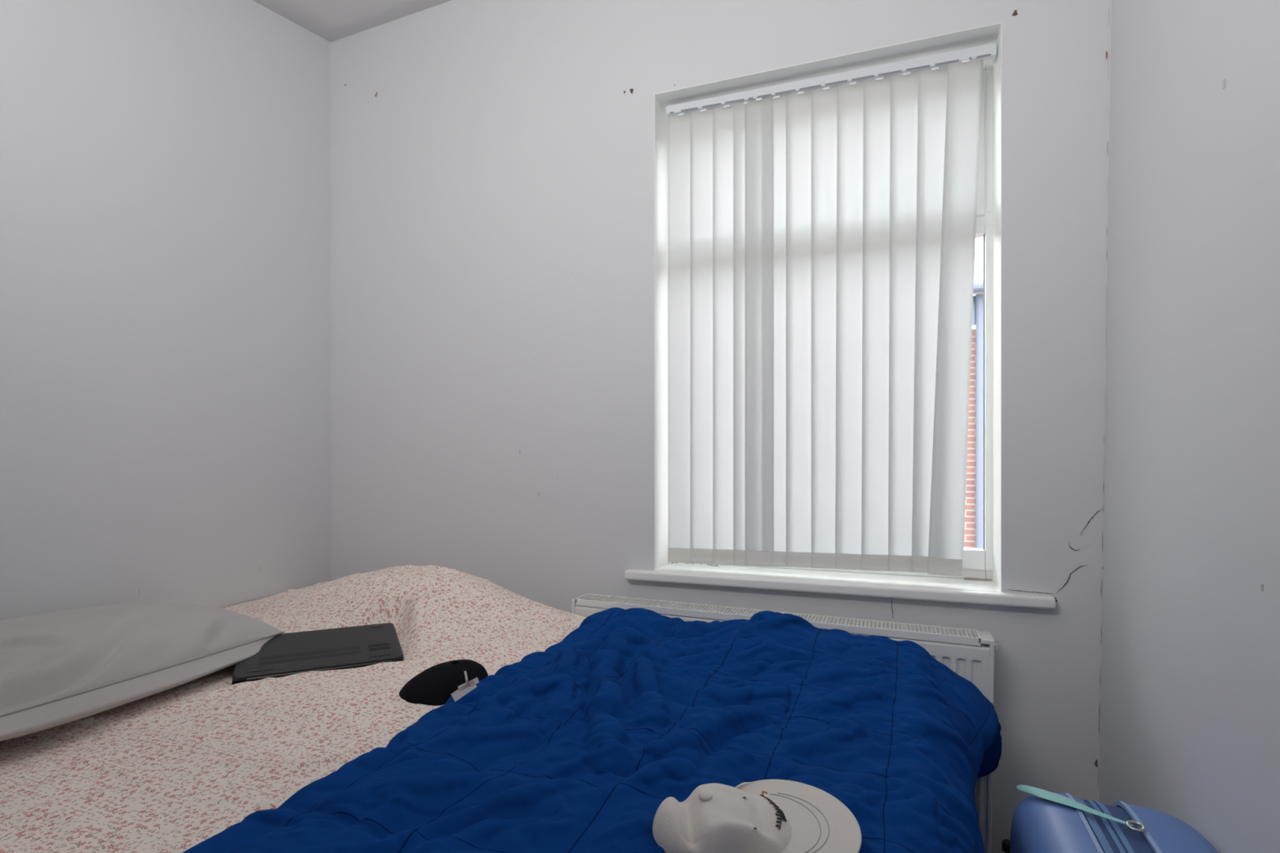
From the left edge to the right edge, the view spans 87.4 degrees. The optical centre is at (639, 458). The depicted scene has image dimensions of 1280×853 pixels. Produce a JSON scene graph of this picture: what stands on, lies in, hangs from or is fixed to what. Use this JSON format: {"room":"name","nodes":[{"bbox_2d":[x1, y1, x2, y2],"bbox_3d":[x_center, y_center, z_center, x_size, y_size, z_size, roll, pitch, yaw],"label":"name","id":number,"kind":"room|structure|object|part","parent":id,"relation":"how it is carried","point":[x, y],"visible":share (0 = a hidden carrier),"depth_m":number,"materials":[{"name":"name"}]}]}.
{"room":"bedroom","nodes":[
{"label":"bedroom","id":0,"kind":"room"},
{"bbox_2d":[0,0,330,619],"bbox_3d":[-1.990,-0.300,0.815,0.201,3.300,3.900,0,0,21],"label":"wall","id":1,"kind":"structure","parent":0,"point":[165,165],"depth_m":2.00,"materials":[{"name":"paint"}]},
{"bbox_2d":[252,0,451,42],"bbox_3d":[-0.661,-1.627,0.306,2.854,0.410,4.000,0,0,21],"label":"ceiling","id":2,"kind":"structure","parent":0,"point":[332,20],"depth_m":2.41,"materials":[{"name":"paint"}]},
{"bbox_2d":[330,0,1111,852],"bbox_3d":[0.148,-0.300,2.276,3.150,3.300,0.363,0,0,21],"label":"wall","id":3,"kind":"structure","parent":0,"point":[492,162],"depth_m":2.20,"materials":[{"name":"paint"}]},
{"bbox_2d":[571,593,997,852],"bbox_3d":[0.358,0.737,1.936,1.191,0.601,0.126,0,0,21],"label":"radiator","id":4,"kind":"object","parent":3,"relation":"attached to","point":[969,653],"visible":0.16,"depth_m":1.76,"materials":[{"name":"metal"}]},
{"bbox_3d":[-0.195,0.721,2.131,0.017,0.564,0.096,0,0,21],"label":"panel","id":5,"kind":"part","parent":4,"relation":"part of","materials":[{"name":"metal"}]},
{"bbox_2d":[575,593,980,645],"bbox_3d":[0.343,0.453,1.925,1.132,0.034,0.089,0,0,21],"label":"grille","id":6,"kind":"object","parent":4,"relation":"attached to","point":[588,604],"depth_m":1.90,"materials":[{"name":"metal"}]},
{"bbox_3d":[0.892,0.736,1.716,0.017,0.564,0.096,0,0,21],"label":"panel","id":7,"kind":"part","parent":4,"relation":"part of","materials":[{"name":"metal"}]},
{"bbox_2d":[991,839,1010,852],"bbox_3d":[0.917,1.060,1.705,0.058,0.180,0.028,0,0,21],"label":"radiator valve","id":8,"kind":"object","parent":4,"relation":"attached to","point":[1005,843],"visible":0.69,"depth_m":1.69,"materials":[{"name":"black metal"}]},
{"bbox_2d":[666,42,996,576],"bbox_3d":[0.533,-0.402,2.006,0.949,1.473,0.045,0,0,21],"label":"vertical blind","id":9,"kind":"object","parent":3,"relation":"attached to","point":[821,230],"visible":1,"depth_m":1.99,"materials":[{"name":"white fabric"}]},
{"bbox_3d":[0.492,0.301,2.005,0.773,0.023,0.012,0,0,21],"label":"bead chain","id":10,"kind":"part","parent":9,"relation":"part of","materials":[{"name":"plastic"}]},
{"bbox_2d":[624,22,1055,608],"bbox_3d":[0.551,-0.387,2.038,1.185,1.540,0.278,0,0,21],"label":"window","id":11,"kind":"structure","parent":3,"relation":"attached to","point":[980,581],"depth_m":1.94,"materials":[{"name":"white plastic"}]},
{"bbox_3d":[0.543,0.368,2.018,1.185,0.030,0.233,0,0,21],"label":"sill","id":12,"kind":"part","parent":11,"relation":"part of","materials":[{"name":"white paint"}]},
{"bbox_3d":[0.581,-0.402,2.139,0.990,1.510,0.069,0,0,21],"label":"frame","id":13,"kind":"part","parent":11,"relation":"part of","materials":[{"name":"white plastic"}]},
{"bbox_3d":[0.580,-0.179,2.124,0.962,1.004,0.048,0,0,21],"label":"glazing frame","id":14,"kind":"part","parent":11,"relation":"part of","materials":[{"name":"white plastic"}]},
{"bbox_2d":[1099,0,1279,852],"bbox_3d":[0.598,-0.300,-0.175,0.293,3.300,3.900,0,0,21],"label":"wall","id":15,"kind":"structure","parent":0,"point":[1190,705],"depth_m":1.18,"materials":[{"name":"paint"}]},
{"bbox_3d":[-0.618,1.210,0.343,2.900,0.120,4.000,0,0,21],"label":"floor","id":16,"kind":"structure","parent":0,"visible":0},
{"bbox_2d":[1009,792,1218,852],"bbox_3d":[0.718,0.868,0.927,0.282,0.564,0.689,0,0,21],"label":"suitcase","id":17,"kind":"object","parent":16,"relation":"on","point":[1039,824],"visible":0.94,"depth_m":1.09,"materials":[{"name":"blue plastic"}]},
{"bbox_2d":[1016,785,1133,826],"bbox_3d":[0.737,0.603,1.161,0.036,0.026,0.199,0,0,-26],"label":"strap","id":18,"kind":"object","parent":17,"relation":"on","point":[1045,794],"visible":1,"depth_m":1.16,"materials":[{"name":"teal fabric"}]},
{"bbox_3d":[-0.539,0.862,1.411,2.055,0.575,1.410,0,0,21],"label":"bed","id":19,"kind":"object","parent":16,"relation":"on","visible":0},
{"bbox_2d":[0,564,586,852],"bbox_3d":[-0.537,0.605,1.387,2.094,0.567,1.499,0,0,21],"label":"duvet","id":20,"kind":"object","parent":19,"relation":"on","point":[170,771],"depth_m":1.25,"materials":[{"name":"fabric"}]},
{"bbox_2d":[0,601,284,741],"bbox_3d":[-1.222,0.430,1.500,0.674,0.176,0.871,0,0,21],"label":"pillow","id":21,"kind":"object","parent":20,"relation":"on","point":[61,667],"visible":1,"depth_m":1.35,"materials":[{"name":"grey fabric"}]},
{"bbox_2d":[231,622,404,684],"bbox_3d":[-0.785,0.474,1.650,0.361,0.051,0.247,0,0,-26],"label":"laptop","id":22,"kind":"object","parent":20,"relation":"on","point":[284,655],"visible":0.95,"depth_m":1.62,"materials":[{"name":"plastic"}]},
{"bbox_3d":[-0.786,0.481,1.651,0.361,0.007,0.246,0,7,-26],"label":"screen lid","id":23,"kind":"part","parent":22,"relation":"part of","materials":[{"name":"black plastic"}]},
{"bbox_3d":[-0.414,0.455,1.355,0.230,0.117,0.283,0,0,-21],"label":"baseball cap","id":24,"kind":"part","parent":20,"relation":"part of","materials":[{"name":"black fabric"}]},
{"bbox_2d":[182,607,1001,852],"bbox_3d":[0.102,0.795,1.116,1.092,0.818,1.580,0,0,21],"label":"quilt","id":25,"kind":"object","parent":19,"relation":"on","point":[576,745],"depth_m":1.04,"materials":[{"name":"blue fabric"}]},
{"bbox_3d":[0.100,0.429,0.802,0.170,0.043,0.144,1,3,-3],"label":"crown","id":26,"kind":"part","parent":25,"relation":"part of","materials":[{"name":"beige fabric"}]},
{"bbox_3d":[0.141,0.429,0.816,0.243,0.052,0.186,0,0,12],"label":"baseball cap","id":27,"kind":"part","parent":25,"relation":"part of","materials":[{"name":"white fabric"}]},
{"label":"outside","id":28,"kind":"structure","parent":0,"visible":0},
{"bbox_3d":[3.993,4.200,10.443,28.000,0.100,17.640,0,0,21],"label":"ground","id":29,"kind":"structure","parent":28,"visible":0},
{"bbox_2d":[963,250,982,548],"bbox_3d":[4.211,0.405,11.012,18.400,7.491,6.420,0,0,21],"label":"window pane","id":30,"kind":"structure","parent":29,"relation":"on","point":[973,526],"depth_m":8.09,"materials":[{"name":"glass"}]},
{"bbox_3d":[4.095,-1.788,8.048,1.300,0.456,0.040,0,0,21],"label":"frame","id":31,"kind":"part","parent":30,"relation":"part of","materials":[{"name":"white plastic"}]}
]}

